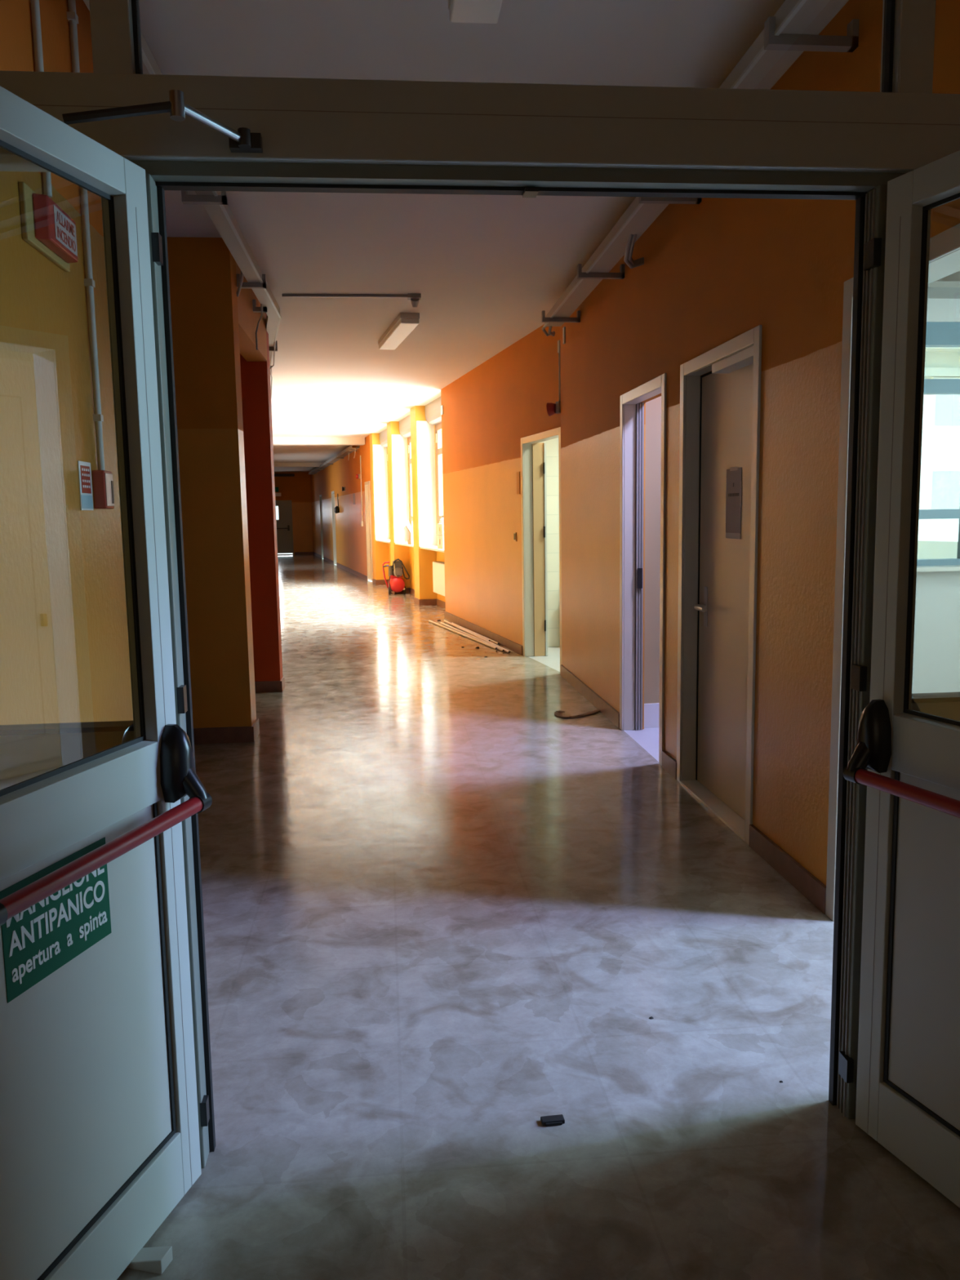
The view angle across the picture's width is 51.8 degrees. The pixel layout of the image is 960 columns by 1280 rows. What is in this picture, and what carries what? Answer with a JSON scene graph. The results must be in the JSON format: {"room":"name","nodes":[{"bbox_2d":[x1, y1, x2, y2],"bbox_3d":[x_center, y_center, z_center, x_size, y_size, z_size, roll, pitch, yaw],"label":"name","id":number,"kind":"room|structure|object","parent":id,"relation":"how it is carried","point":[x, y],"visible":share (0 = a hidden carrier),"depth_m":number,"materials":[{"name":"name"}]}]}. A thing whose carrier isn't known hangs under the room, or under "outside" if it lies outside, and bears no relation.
{"room":"school corridor","nodes":[
{"label":"school corridor","id":0,"kind":"room"},
{"bbox_2d":[0,0,133,724],"bbox_3d":[-0.998,-0.156,0.365,0.150,3.090,7.350,-2,7,-5],"label":"wall","id":1,"kind":"structure","parent":0,"point":[64,657],"depth_m":2.66,"materials":[{"name":"yellow paint"}]},
{"bbox_2d":[30,0,52,197],"bbox_3d":[-1.158,-1.584,2.587,0.024,0.810,0.028,-2,7,-5],"label":"conduit","id":2,"kind":"object","parent":1,"relation":"attached to","point":[35,9],"visible":0.4,"depth_m":2.58,"materials":[{"name":"grey plastic"}]},
{"bbox_2d":[18,182,78,271],"bbox_3d":[-1.134,-1.089,2.629,0.052,0.138,0.340,-2,7,-5],"label":"fire alarm","id":3,"kind":"object","parent":1,"relation":"attached to","point":[46,227],"visible":1,"depth_m":2.54,"materials":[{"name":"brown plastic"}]},
{"bbox_2d":[77,460,93,510],"bbox_3d":[-1.168,-0.456,2.933,0.004,0.142,0.120,-2,7,-5],"label":"notice","id":4,"kind":"object","parent":1,"relation":"attached to","point":[83,468],"visible":1,"depth_m":2.92,"materials":[{"name":"paper"}]},
{"bbox_2d":[81,467,90,488],"bbox_3d":[-1.167,-0.479,2.930,0.001,0.056,0.072,-2,7,-5],"label":"print","id":5,"kind":"object","parent":4,"relation":"attached to","point":[86,472],"depth_m":2.93,"materials":[{"name":"red paper"}]},
{"bbox_2d":[66,0,105,470],"bbox_3d":[-1.185,-1.276,2.970,0.024,1.516,0.028,-2,7,-5],"label":"conduit","id":6,"kind":"object","parent":1,"relation":"attached to","point":[73,18],"visible":0.68,"depth_m":2.99,"materials":[{"name":"grey plastic"}]},
{"bbox_2d":[92,470,114,508],"bbox_3d":[-1.162,-0.464,3.057,0.041,0.116,0.094,-2,7,-5],"label":"fire alarm","id":7,"kind":"object","parent":1,"relation":"attached to","point":[102,480],"visible":1,"depth_m":3.02,"materials":[{"name":"red plastic"}]},
{"bbox_2d":[235,262,267,361],"bbox_3d":[-1.681,-2.318,6.978,0.158,0.450,1.580,-2,7,-5],"label":"lintel","id":8,"kind":"object","parent":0,"point":[248,320],"visible":0.43,"depth_m":6.97,"materials":[{"name":"orange paint"}]},
{"bbox_2d":[240,312,282,681],"bbox_3d":[-2.100,-1.109,7.990,0.864,3.090,0.200,-2,7,-5],"label":"wall","id":9,"kind":"structure","parent":0,"point":[255,375],"depth_m":7.95,"materials":[{"name":"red paint"}]},
{"bbox_2d":[254,676,284,693],"bbox_3d":[-1.994,0.377,8.185,0.728,0.090,0.225,-2,7,-5],"label":"baseboard","id":10,"kind":"structure","parent":9,"relation":"attached to","point":[268,686],"depth_m":8.10,"materials":[{"name":"brown wood"}]},
{"bbox_2d":[274,471,313,555],"bbox_3d":[-7.545,-4.744,37.241,3.000,3.090,0.200,-3,7,-13],"label":"wall","id":11,"kind":"structure","parent":0,"point":[296,489],"depth_m":37.29,"materials":[{"name":"orange paint"}]},
{"bbox_2d":[275,487,280,496],"bbox_3d":[-7.610,-5.540,36.971,0.340,0.340,0.100,-3,7,-13],"label":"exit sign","id":12,"kind":"object","parent":11,"relation":"attached to","point":[276,488],"visible":0.64,"depth_m":36.96,"materials":[{"name":"green plastic"}]},
{"bbox_2d":[275,500,293,555],"bbox_3d":[-7.510,-4.215,37.200,0.920,2.050,0.140,-3,7,-13],"label":"door","id":13,"kind":"structure","parent":11,"relation":"in","point":[284,523],"depth_m":37.24,"materials":[{"name":"grey metal"}]},
{"bbox_2d":[274,473,294,476],"bbox_3d":[-7.433,-6.152,36.928,1.000,0.100,0.100,-3,7,-13],"label":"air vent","id":14,"kind":"object","parent":11,"relation":"in","point":[275,474],"visible":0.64,"depth_m":36.91,"materials":[{"name":"grey"}]},
{"bbox_2d":[294,551,313,555],"bbox_3d":[-7.519,-3.247,37.320,2.450,0.100,0.018,-3,7,-13],"label":"baseboard","id":15,"kind":"structure","parent":11,"relation":"attached to","point":[295,553],"depth_m":37.51,"materials":[{"name":"red stone"}]},
{"bbox_2d":[310,435,373,578],"bbox_3d":[-4.179,-3.770,29.164,0.301,3.090,17.400,-3,7,-13],"label":"wall","id":16,"kind":"structure","parent":0,"point":[351,539],"depth_m":25.89,"materials":[{"name":"orange paint"}]},
{"bbox_2d":[319,494,324,558],"bbox_3d":[-5.229,-3.807,33.309,0.212,2.150,0.800,-3,7,-13],"label":"door","id":17,"kind":"structure","parent":16,"relation":"in","point":[320,495],"depth_m":33.58,"materials":[{"name":"beige paint"}]},
{"bbox_2d":[308,445,359,474],"bbox_3d":[-4.439,-5.074,28.939,0.190,0.258,14.000,-3,7,-13],"label":"cable tray","id":18,"kind":"object","parent":16,"relation":"attached to","point":[349,450],"visible":0.99,"depth_m":26.19,"materials":[{"name":"grey plastic"}]},
{"bbox_2d":[331,490,337,564],"bbox_3d":[-4.179,-3.278,29.017,0.212,2.150,0.900,-3,7,-13],"label":"door","id":19,"kind":"structure","parent":16,"relation":"in","point":[333,491],"depth_m":29.34,"materials":[{"name":"beige paint"}]},
{"bbox_2d":[333,493,339,513],"bbox_3d":[-3.958,-3.768,27.331,0.150,0.540,0.150,-3,7,-13],"label":"handset","id":20,"kind":"object","parent":16,"relation":"hanging from","point":[336,508],"visible":1,"depth_m":27.31,"materials":[{"name":"black plastic"}]},
{"bbox_2d":[312,551,373,582],"bbox_3d":[-4.296,-2.272,29.268,0.029,0.095,17.300,-3,7,-13],"label":"baseboard","id":21,"kind":"structure","parent":16,"relation":"attached to","point":[358,574],"depth_m":26.22,"materials":[{"name":"brown wood"}]},
{"bbox_2d":[352,493,355,504],"bbox_3d":[-3.023,-3.386,23.739,0.006,0.260,0.440,-3,7,-13],"label":"notice","id":22,"kind":"object","parent":16,"relation":"attached to","point":[353,494],"visible":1,"depth_m":23.73,"materials":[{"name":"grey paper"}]},
{"bbox_2d":[360,455,363,521],"bbox_3d":[-2.657,-3.394,22.169,0.020,1.460,0.020,1,8,17],"label":"conduit","id":23,"kind":"object","parent":16,"relation":"attached to","point":[360,455],"visible":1,"depth_m":22.16,"materials":[{"name":"grey plastic"}]},
{"bbox_2d":[364,480,373,581],"bbox_3d":[-2.349,-2.329,21.328,0.112,2.150,0.860,-3,7,-13],"label":"door","id":24,"kind":"structure","parent":16,"relation":"in","point":[367,487],"depth_m":21.61,"materials":[{"name":"beige paint"}]},
{"bbox_2d":[369,433,389,579],"bbox_3d":[-2.020,-2.715,20.594,0.420,3.090,0.400,-3,7,-13],"label":"wall column","id":25,"kind":"structure","parent":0,"point":[380,549],"depth_m":20.50,"materials":[{"name":"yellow paint"}]},
{"bbox_2d":[373,578,388,584],"bbox_3d":[-1.996,-1.231,20.776,0.443,0.100,0.414,-3,7,-13],"label":"baseboard","id":26,"kind":"structure","parent":25,"relation":"attached to","point":[375,581],"depth_m":20.56,"materials":[{"name":"red stone"}]},
{"bbox_2d":[386,421,409,587],"bbox_3d":[-1.424,-2.414,18.159,0.420,3.090,0.450,-3,7,-13],"label":"wall column","id":27,"kind":"structure","parent":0,"point":[397,551],"depth_m":18.03,"materials":[{"name":"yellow paint"}]},
{"bbox_2d":[391,587,409,593],"bbox_3d":[-1.400,-0.930,18.340,0.443,0.100,0.464,-3,7,-13],"label":"baseboard","id":28,"kind":"structure","parent":27,"relation":"attached to","point":[407,589],"depth_m":18.12,"materials":[{"name":"red stone"}]},
{"bbox_2d":[388,542,444,601],"bbox_3d":[-0.981,-1.189,17.148,0.140,0.900,7.100,-3,7,-13],"label":"wall","id":29,"kind":"structure","parent":0,"point":[411,548],"depth_m":17.77,"materials":[{"name":"orange paint"}]},
{"bbox_2d":[373,444,389,539],"bbox_3d":[-2.035,-3.034,20.337,0.278,1.930,0.012,-3,7,-13],"label":"window","id":30,"kind":"structure","parent":29,"relation":"attached to","point":[380,453],"depth_m":20.33,"materials":[{"name":"white glass"}]},
{"bbox_2d":[376,539,390,543],"bbox_3d":[-1.704,-1.941,19.464,0.400,0.030,2.086,-3,7,-13],"label":"sill","id":31,"kind":"structure","parent":29,"relation":"on","point":[380,540],"depth_m":19.53,"materials":[{"name":"white stone"}]},
{"bbox_2d":[386,447,390,539],"bbox_3d":[-1.610,-2.888,19.370,0.095,1.870,2.086,-3,7,-13],"label":"window","id":32,"kind":"structure","parent":29,"relation":"in","point":[387,447],"depth_m":20.34,"materials":[{"name":"white glass"}]},
{"bbox_2d":[391,434,408,542],"bbox_3d":[-1.433,-2.731,17.878,0.278,1.930,0.012,-3,7,-13],"label":"window","id":33,"kind":"structure","parent":29,"relation":"attached to","point":[399,443],"depth_m":17.86,"materials":[{"name":"glass"}]},
{"bbox_2d":[395,542,413,546],"bbox_3d":[-1.103,-1.638,17.009,0.400,0.030,2.076,-3,7,-13],"label":"sill","id":34,"kind":"structure","parent":29,"relation":"on","point":[405,544],"depth_m":17.03,"materials":[{"name":"white stone"}]},
{"bbox_2d":[405,525,413,544],"bbox_3d":[-1.121,-1.797,16.759,0.304,0.350,0.340,-3,7,-13],"label":"cardboard box","id":35,"kind":"object","parent":34,"relation":"on","point":[410,541],"visible":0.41,"depth_m":16.60,"materials":[{"name":"white cardboard"}]},
{"bbox_2d":[398,520,413,541],"bbox_3d":[-1.236,-1.833,16.670,0.309,0.354,0.047,-4,8,-25],"label":"paper sheet","id":36,"kind":"object","parent":35,"relation":"in","point":[406,534],"visible":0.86,"depth_m":16.66,"materials":[{"name":"white paper"}]},
{"bbox_2d":[407,436,413,528],"bbox_3d":[-1.009,-2.585,16.915,0.095,1.870,2.076,-3,7,-13],"label":"window","id":37,"kind":"structure","parent":29,"relation":"in","point":[409,437],"depth_m":17.75,"materials":[{"name":"white glass"}]},
{"bbox_2d":[409,587,414,595],"bbox_3d":[-1.037,-0.782,17.128,0.018,0.100,2.070,-3,7,-13],"label":"baseboard","id":38,"kind":"structure","parent":29,"relation":"attached to","point":[411,590],"depth_m":17.88,"materials":[{"name":"brown plastic"}]},
{"bbox_2d":[416,421,436,546],"bbox_3d":[-0.831,-2.428,15.419,0.278,1.930,0.012,-3,7,-13],"label":"window","id":39,"kind":"structure","parent":29,"relation":"attached to","point":[424,431],"depth_m":15.41,"materials":[{"name":"glass"}]},
{"bbox_2d":[420,546,444,552],"bbox_3d":[-0.512,-1.340,14.593,0.400,0.030,1.986,-3,7,-13],"label":"sill","id":40,"kind":"structure","parent":29,"relation":"on","point":[434,548],"depth_m":14.64,"materials":[{"name":"white stone"}]},
{"bbox_2d":[436,533,444,549],"bbox_3d":[-0.502,-1.437,14.404,0.172,0.210,0.422,-3,7,-13],"label":"carton","id":41,"kind":"object","parent":40,"relation":"on","point":[440,538],"visible":0.51,"depth_m":14.34,"materials":[{"name":"cardboard"}]},
{"bbox_2d":[436,523,444,534],"bbox_3d":[-0.505,-1.616,14.381,0.172,0.150,0.382,-3,7,-13],"label":"carton","id":42,"kind":"object","parent":41,"relation":"on","point":[440,526],"visible":0.52,"depth_m":14.30,"materials":[{"name":"cardboard"}]},
{"bbox_2d":[432,560,444,595],"bbox_3d":[-0.521,-0.902,14.621,0.135,0.474,1.180,-3,7,-13],"label":"radiator","id":43,"kind":"object","parent":29,"relation":"attached to","point":[438,567],"visible":0.48,"depth_m":14.71,"materials":[{"name":"white metal"}]},
{"bbox_2d":[435,422,443,524],"bbox_3d":[-0.418,-2.288,14.499,0.095,1.870,1.986,-3,7,-13],"label":"window","id":44,"kind":"structure","parent":29,"relation":"in","point":[438,447],"depth_m":15.25,"materials":[{"name":"white glass"}]},
{"bbox_2d":[436,599,445,608],"bbox_3d":[-0.446,-0.484,14.712,0.018,0.100,1.980,-3,7,-13],"label":"baseboard","id":45,"kind":"structure","parent":29,"relation":"attached to","point":[441,603],"depth_m":15.31,"materials":[{"name":"brown plastic"}]},
{"bbox_2d":[409,405,437,599],"bbox_3d":[-0.824,-2.112,15.704,0.420,3.090,0.460,-3,7,-13],"label":"wall column","id":46,"kind":"structure","parent":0,"point":[424,559],"depth_m":15.59,"materials":[{"name":"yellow paint"}]},
{"bbox_2d":[413,596,437,605],"bbox_3d":[-0.799,-0.628,15.886,0.443,0.100,0.474,-3,7,-13],"label":"baseboard","id":47,"kind":"structure","parent":46,"relation":"attached to","point":[418,602],"depth_m":15.65,"materials":[{"name":"red stone"}]},
{"bbox_2d":[138,0,785,472],"bbox_3d":[-3.340,-3.891,17.375,13.536,0.100,42.885,-2,7,-8],"label":"ceiling","id":48,"kind":"structure","parent":0,"point":[485,269],"depth_m":5.51,"materials":[{"name":"white paint"}]},
{"bbox_2d":[273,462,323,466],"bbox_3d":[-6.047,-5.436,30.730,2.450,0.120,0.300,-3,7,-13],"label":"ceiling beam","id":49,"kind":"structure","parent":48,"relation":"attached to","point":[276,464],"depth_m":30.67,"materials":[{"name":"white paint"}]},
{"bbox_2d":[272,436,364,445],"bbox_3d":[-3.678,-4.223,21.013,2.430,0.150,0.350,-3,7,-13],"label":"ceiling beam","id":50,"kind":"structure","parent":48,"relation":"attached to","point":[285,441],"depth_m":20.93,"materials":[{"name":"white paint"}]},
{"bbox_2d":[281,293,421,306],"bbox_3d":[-0.972,-2.580,7.522,1.045,0.090,0.094,-2,7,-5],"label":"conduit","id":51,"kind":"object","parent":48,"relation":"attached to","point":[415,298],"visible":1,"depth_m":7.51,"materials":[{"name":"grey plastic"}]},
{"bbox_2d":[379,428,387,447],"bbox_3d":[-1.673,-3.957,19.222,0.270,0.290,2.086,-3,7,-13],"label":"box","id":52,"kind":"object","parent":48,"relation":"attached to","point":[383,435],"visible":0.3,"depth_m":19.74,"materials":[{"name":"grey"}]},
{"bbox_2d":[377,312,419,349],"bbox_3d":[-0.741,-2.760,8.886,0.165,0.085,1.340,-3,7,-13],"label":"ceiling light","id":53,"kind":"object","parent":48,"relation":"attached to","point":[404,323],"visible":1,"depth_m":8.63,"materials":[{"name":"grey plastic"}]},
{"bbox_2d":[399,414,410,437],"bbox_3d":[-1.073,-3.654,16.768,0.270,0.290,2.076,-3,7,-13],"label":"box","id":54,"kind":"object","parent":48,"relation":"attached to","point":[404,424],"visible":0.39,"depth_m":17.19,"materials":[{"name":"grey"}]},
{"bbox_2d":[425,396,441,425],"bbox_3d":[-0.481,-3.357,14.352,0.270,0.290,1.986,-3,7,-13],"label":"box","id":55,"kind":"object","parent":48,"relation":"attached to","point":[433,410],"visible":0.39,"depth_m":14.71,"materials":[{"name":"grey"}]},
{"bbox_2d":[448,0,502,23],"bbox_3d":[0.036,-1.976,2.631,0.165,0.085,1.200,-2,7,-5],"label":"ceiling light","id":56,"kind":"object","parent":48,"relation":"attached to","point":[486,11],"visible":1,"depth_m":3.15,"materials":[{"name":"grey plastic"}]},
{"bbox_2d":[440,324,560,645],"bbox_3d":[0.177,-1.533,11.028,0.140,3.090,5.170,-3,7,-13],"label":"wall","id":57,"kind":"structure","parent":0,"point":[502,401],"depth_m":10.91,"materials":[{"name":"orange paint"}]},
{"bbox_2d":[440,404,443,415],"bbox_3d":[-0.508,-3.082,13.267,0.012,0.120,0.120,-3,7,-13],"label":"wall sign","id":58,"kind":"object","parent":57,"relation":"attached to","point":[442,406],"visible":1,"depth_m":13.24,"materials":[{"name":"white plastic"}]},
{"bbox_2d":[444,611,523,655],"bbox_3d":[0.043,-0.126,11.855,0.166,0.095,3.874,-3,7,-13],"label":"baseboard","id":59,"kind":"structure","parent":57,"relation":"attached to","point":[517,648],"depth_m":11.39,"materials":[{"name":"brown wood"}]},
{"bbox_2d":[513,532,516,541],"bbox_3d":[0.356,-1.048,10.048,0.012,0.090,0.080,-3,7,-13],"label":"switch box","id":60,"kind":"object","parent":57,"relation":"attached to","point":[514,533],"visible":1,"depth_m":10.03,"materials":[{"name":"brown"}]},
{"bbox_2d":[516,471,519,494],"bbox_3d":[0.381,-1.563,9.856,0.006,0.220,0.110,-3,7,-13],"label":"wall plate","id":61,"kind":"object","parent":57,"relation":"attached to","point":[517,473],"visible":1,"depth_m":9.84,"materials":[{"name":"orange paint"}]},
{"bbox_2d":[520,426,562,673],"bbox_3d":[0.676,-0.839,9.234,0.237,2.150,1.250,-3,7,-13],"label":"door","id":62,"kind":"structure","parent":57,"relation":"in","point":[533,452],"depth_m":9.75,"materials":[{"name":"beige paint"}]},
{"bbox_2d":[546,400,560,416],"bbox_3d":[0.650,-1.987,8.503,0.163,0.116,0.114,3,8,30],"label":"bell","id":63,"kind":"object","parent":57,"relation":"attached to","point":[552,408],"visible":0.96,"depth_m":8.49,"materials":[{"name":"red plastic"}]},
{"bbox_2d":[557,339,559,352],"bbox_3d":[0.676,-2.495,8.408,0.020,0.100,0.050,-3,7,-14],"label":"cover plate","id":64,"kind":"object","parent":57,"relation":"attached to","point":[558,341],"visible":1,"depth_m":8.40,"materials":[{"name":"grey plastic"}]},
{"bbox_2d":[558,352,560,400],"bbox_3d":[0.680,-2.243,8.440,0.017,0.400,0.017,1,8,17],"label":"conduit","id":65,"kind":"object","parent":57,"relation":"attached to","point":[559,377],"visible":1,"depth_m":8.44,"materials":[{"name":"grey plastic"}]},
{"bbox_2d":[116,553,959,1279],"bbox_3d":[-5.523,-0.728,17.675,10.774,0.001,42.550,-2,7,-5],"label":"floor","id":66,"kind":"structure","parent":0,"point":[447,913],"depth_m":2.86,"materials":[{"name":"stone"}]},
{"bbox_2d":[126,1245,173,1274],"bbox_3d":[-0.647,1.185,1.904,0.100,0.030,0.040,1,7,14],"label":"wedge","id":67,"kind":"object","parent":66,"relation":"on","point":[152,1260],"visible":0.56,"depth_m":1.89,"materials":[{"name":"grey plastic"}]},
{"bbox_2d":[166,236,256,728],"bbox_3d":[-3.145,-0.851,6.099,3.320,3.090,0.240,-2,7,-5],"label":"wall pier","id":68,"kind":"object","parent":66,"relation":"on","point":[202,277],"visible":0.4,"depth_m":6.11,"materials":[{"name":"orange paint"}]},
{"bbox_2d":[193,718,259,744],"bbox_3d":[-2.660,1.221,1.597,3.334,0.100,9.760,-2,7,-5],"label":"baseboard","id":69,"kind":"structure","parent":68,"relation":"attached to","point":[233,734],"depth_m":6.29,"materials":[{"name":"brown stone"}]},
{"bbox_2d":[382,559,409,594],"bbox_3d":[-1.560,-1.163,18.018,0.428,0.647,0.524,-4,8,-23],"label":"air compressor","id":70,"kind":"object","parent":66,"relation":"on","point":[395,583],"visible":0.99,"depth_m":17.84,"materials":[{"name":"red metal"}]},
{"bbox_2d":[428,620,497,649],"bbox_3d":[-0.251,-0.082,11.814,0.032,0.026,2.953,-3,8,-16],"label":"tube","id":71,"kind":"object","parent":66,"relation":"on","point":[430,621],"visible":1,"depth_m":11.55,"materials":[{"name":"beige"}]},
{"bbox_2d":[440,622,504,652],"bbox_3d":[-0.131,-0.055,11.589,0.031,0.026,2.813,-3,8,-15],"label":"tube","id":72,"kind":"object","parent":66,"relation":"on","point":[441,623],"visible":0.9,"depth_m":11.55,"materials":[{"name":"beige plastic"}]},
{"bbox_2d":[458,626,490,641],"bbox_3d":[-0.074,-0.074,11.729,0.031,0.026,1.419,-3,7,-15],"label":"tube","id":73,"kind":"object","parent":66,"relation":"on","point":[459,626],"visible":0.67,"depth_m":11.53,"materials":[{"name":"beige"}]},
{"bbox_2d":[451,622,499,644],"bbox_3d":[-0.077,-0.085,11.813,0.032,0.026,2.160,-3,8,-15],"label":"tube","id":74,"kind":"object","parent":66,"relation":"on","point":[491,641],"visible":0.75,"depth_m":11.26,"materials":[{"name":"beige"}]},
{"bbox_2d":[443,620,510,653],"bbox_3d":[-0.085,-0.064,11.653,0.032,0.026,3.186,-3,7,-14],"label":"tube","id":75,"kind":"object","parent":66,"relation":"on","point":[445,621],"visible":0.94,"depth_m":11.54,"materials":[{"name":"beige"}]},
{"bbox_2d":[0,0,959,1168],"bbox_3d":[0.115,-0.394,2.092,2.400,3.090,0.102,-2,7,-5],"label":"door frame","id":76,"kind":"structure","parent":66,"relation":"on","point":[318,135],"depth_m":2.01,"materials":[{"name":"grey metal"}]},
{"bbox_2d":[0,85,212,1279],"bbox_3d":[-0.693,0.178,1.655,0.134,2.068,0.735,1,7,14],"label":"door leaf","id":77,"kind":"structure","parent":76,"relation":"in","point":[100,1143],"depth_m":1.82,"materials":[{"name":"beige paint"}]},
{"bbox_2d":[62,89,262,152],"bbox_3d":[-0.554,-0.940,1.791,0.368,0.065,0.106,-7,9,-37],"label":"door closer","id":78,"kind":"object","parent":76,"relation":"attached to","point":[242,140],"depth_m":1.75,"materials":[{"name":"grey metal"}]},
{"bbox_2d":[843,150,959,1208],"bbox_3d":[0.960,0.132,1.801,0.135,2.068,0.735,-4,8,-20],"label":"door leaf","id":79,"kind":"structure","parent":76,"relation":"in","point":[908,1086],"depth_m":2.06,"materials":[{"name":"beige paint"}]},
{"bbox_2d":[540,1114,564,1126],"bbox_3d":[0.171,1.128,2.323,0.054,0.010,0.028,-2,7,-8],"label":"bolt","id":80,"kind":"object","parent":66,"relation":"on","point":[552,1120],"visible":1,"depth_m":2.32,"materials":[{"name":"black metal"}]},
{"bbox_2d":[554,709,600,718],"bbox_3d":[0.707,0.522,7.013,0.361,0.008,0.257,-2,7,-5],"label":"strap","id":81,"kind":"object","parent":66,"relation":"on","point":[558,713],"visible":0.98,"depth_m":6.99,"materials":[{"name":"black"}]},
{"bbox_2d":[540,437,559,647],"bbox_3d":[1.599,-1.539,10.893,2.560,3.090,5.700,-3,7,-13],"label":"wall","id":82,"kind":"structure","parent":0,"point":[552,445],"depth_m":10.44,"materials":[{"name":"white tile"}]},
{"bbox_2d":[528,646,743,819],"bbox_3d":[2.545,0.465,7.515,4.766,0.059,13.442,-2,7,-5],"label":"floor","id":83,"kind":"structure","parent":0,"point":[647,738],"depth_m":6.41,"materials":[{"name":"grey tile"}]},
{"bbox_2d":[644,395,661,703],"bbox_3d":[1.587,-0.973,6.450,1.090,3.090,0.080,-2,7,-5],"label":"wall","id":84,"kind":"structure","parent":0,"point":[653,407],"depth_m":6.42,"materials":[{"name":"beige paint"}]},
{"bbox_2d":[644,702,659,728],"bbox_3d":[1.580,0.487,6.587,1.000,0.160,0.012,-2,7,-5],"label":"baseboard","id":85,"kind":"structure","parent":84,"relation":"attached to","point":[651,711],"depth_m":6.54,"materials":[{"name":"white"}]},
{"bbox_2d":[560,0,959,885],"bbox_3d":[1.327,-0.497,2.749,0.140,3.090,11.700,-2,7,-5],"label":"wall","id":86,"kind":"structure","parent":0,"point":[714,270],"depth_m":3.93,"materials":[{"name":"orange paint"}]},
{"bbox_2d":[562,326,565,344],"bbox_3d":[0.692,-2.504,8.136,0.012,0.130,0.060,-2,7,-5],"label":"cover plate","id":87,"kind":"object","parent":86,"relation":"attached to","point":[564,327],"visible":1,"depth_m":8.11,"materials":[{"name":"grey plastic"}]},
{"bbox_2d":[619,373,666,766],"bbox_3d":[1.021,-0.421,5.913,0.138,2.150,1.010,-2,7,-5],"label":"door","id":88,"kind":"structure","parent":86,"relation":"in","point":[632,410],"depth_m":6.31,"materials":[{"name":"beige paint"}]},
{"bbox_2d":[560,664,826,914],"bbox_3d":[1.274,0.990,2.931,0.015,0.095,11.700,-2,7,-5],"label":"baseboard","id":89,"kind":"structure","parent":86,"relation":"attached to","point":[815,891],"depth_m":4.00,"materials":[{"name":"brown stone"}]},
{"bbox_2d":[541,0,859,336],"bbox_3d":[0.847,-2.130,5.109,0.294,0.162,5.961,-2,7,-5],"label":"cable tray","id":90,"kind":"object","parent":86,"relation":"attached to","point":[795,28],"visible":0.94,"depth_m":3.39,"materials":[{"name":"beige metal"}]},
{"bbox_2d":[676,324,762,844],"bbox_3d":[1.144,-0.258,4.609,0.132,2.150,1.070,-2,7,-5],"label":"door","id":91,"kind":"structure","parent":86,"relation":"in","point":[718,593],"depth_m":4.77,"materials":[{"name":"beige paint"}]},
{"bbox_2d":[725,466,742,539],"bbox_3d":[1.164,-0.629,4.544,0.003,0.327,0.202,-2,7,-5],"label":"paper notice","id":92,"kind":"object","parent":91,"relation":"attached to","point":[734,475],"visible":1,"depth_m":4.54,"materials":[{"name":"grey"}]},
{"bbox_2d":[825,223,959,920],"bbox_3d":[1.326,-0.035,2.837,0.152,2.150,1.060,-2,7,-5],"label":"door","id":93,"kind":"structure","parent":86,"relation":"in","point":[944,246],"depth_m":3.28,"materials":[{"name":"beige paint"}]},
{"bbox_2d":[911,271,959,693],"bbox_3d":[3.278,-1.114,7.341,2.450,3.090,0.150,-2,7,-5],"label":"wall","id":94,"kind":"structure","parent":0,"point":[936,643],"depth_m":7.40,"materials":[{"name":"white"}]},
{"bbox_2d":[916,564,959,571],"bbox_3d":[3.327,-0.525,7.263,2.100,0.030,0.200,-2,7,-5],"label":"window sill","id":95,"kind":"structure","parent":94,"relation":"attached to","point":[948,567],"depth_m":7.17,"materials":[{"name":"white stone"}]},
{"bbox_2d":[927,280,959,298],"bbox_3d":[3.280,-2.446,6.920,2.450,0.040,0.350,-2,7,-5],"label":"trim","id":96,"kind":"structure","parent":94,"relation":"attached to","point":[936,289],"depth_m":6.83,"materials":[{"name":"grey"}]},
{"bbox_3d":[-5.316,-2.899,22.461,0.200,3.090,30.000,-3,7,-13],"label":"wall","id":97,"kind":"structure","parent":0,"visible":0},
{"bbox_2d":[83,0,281,397],"bbox_3d":[-1.815,-2.337,7.823,0.517,0.350,11.891,-2,7,-10],"label":"cable tray","id":98,"kind":"object","parent":97,"relation":"attached to","point":[215,202],"visible":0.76,"depth_m":5.46,"materials":[{"name":"beige metal"}]},
{"label":"outside","id":99,"kind":"structure","parent":0,"visible":0},
{"bbox_3d":[29.031,2.124,23.327,58.000,0.200,80.000,-2,7,-5],"label":"ground","id":100,"kind":"structure","parent":99,"visible":0},
{"bbox_2d":[916,322,959,565],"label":"window","id":101,"kind":"structure","parent":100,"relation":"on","point":[940,478],"depth_m":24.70,"materials":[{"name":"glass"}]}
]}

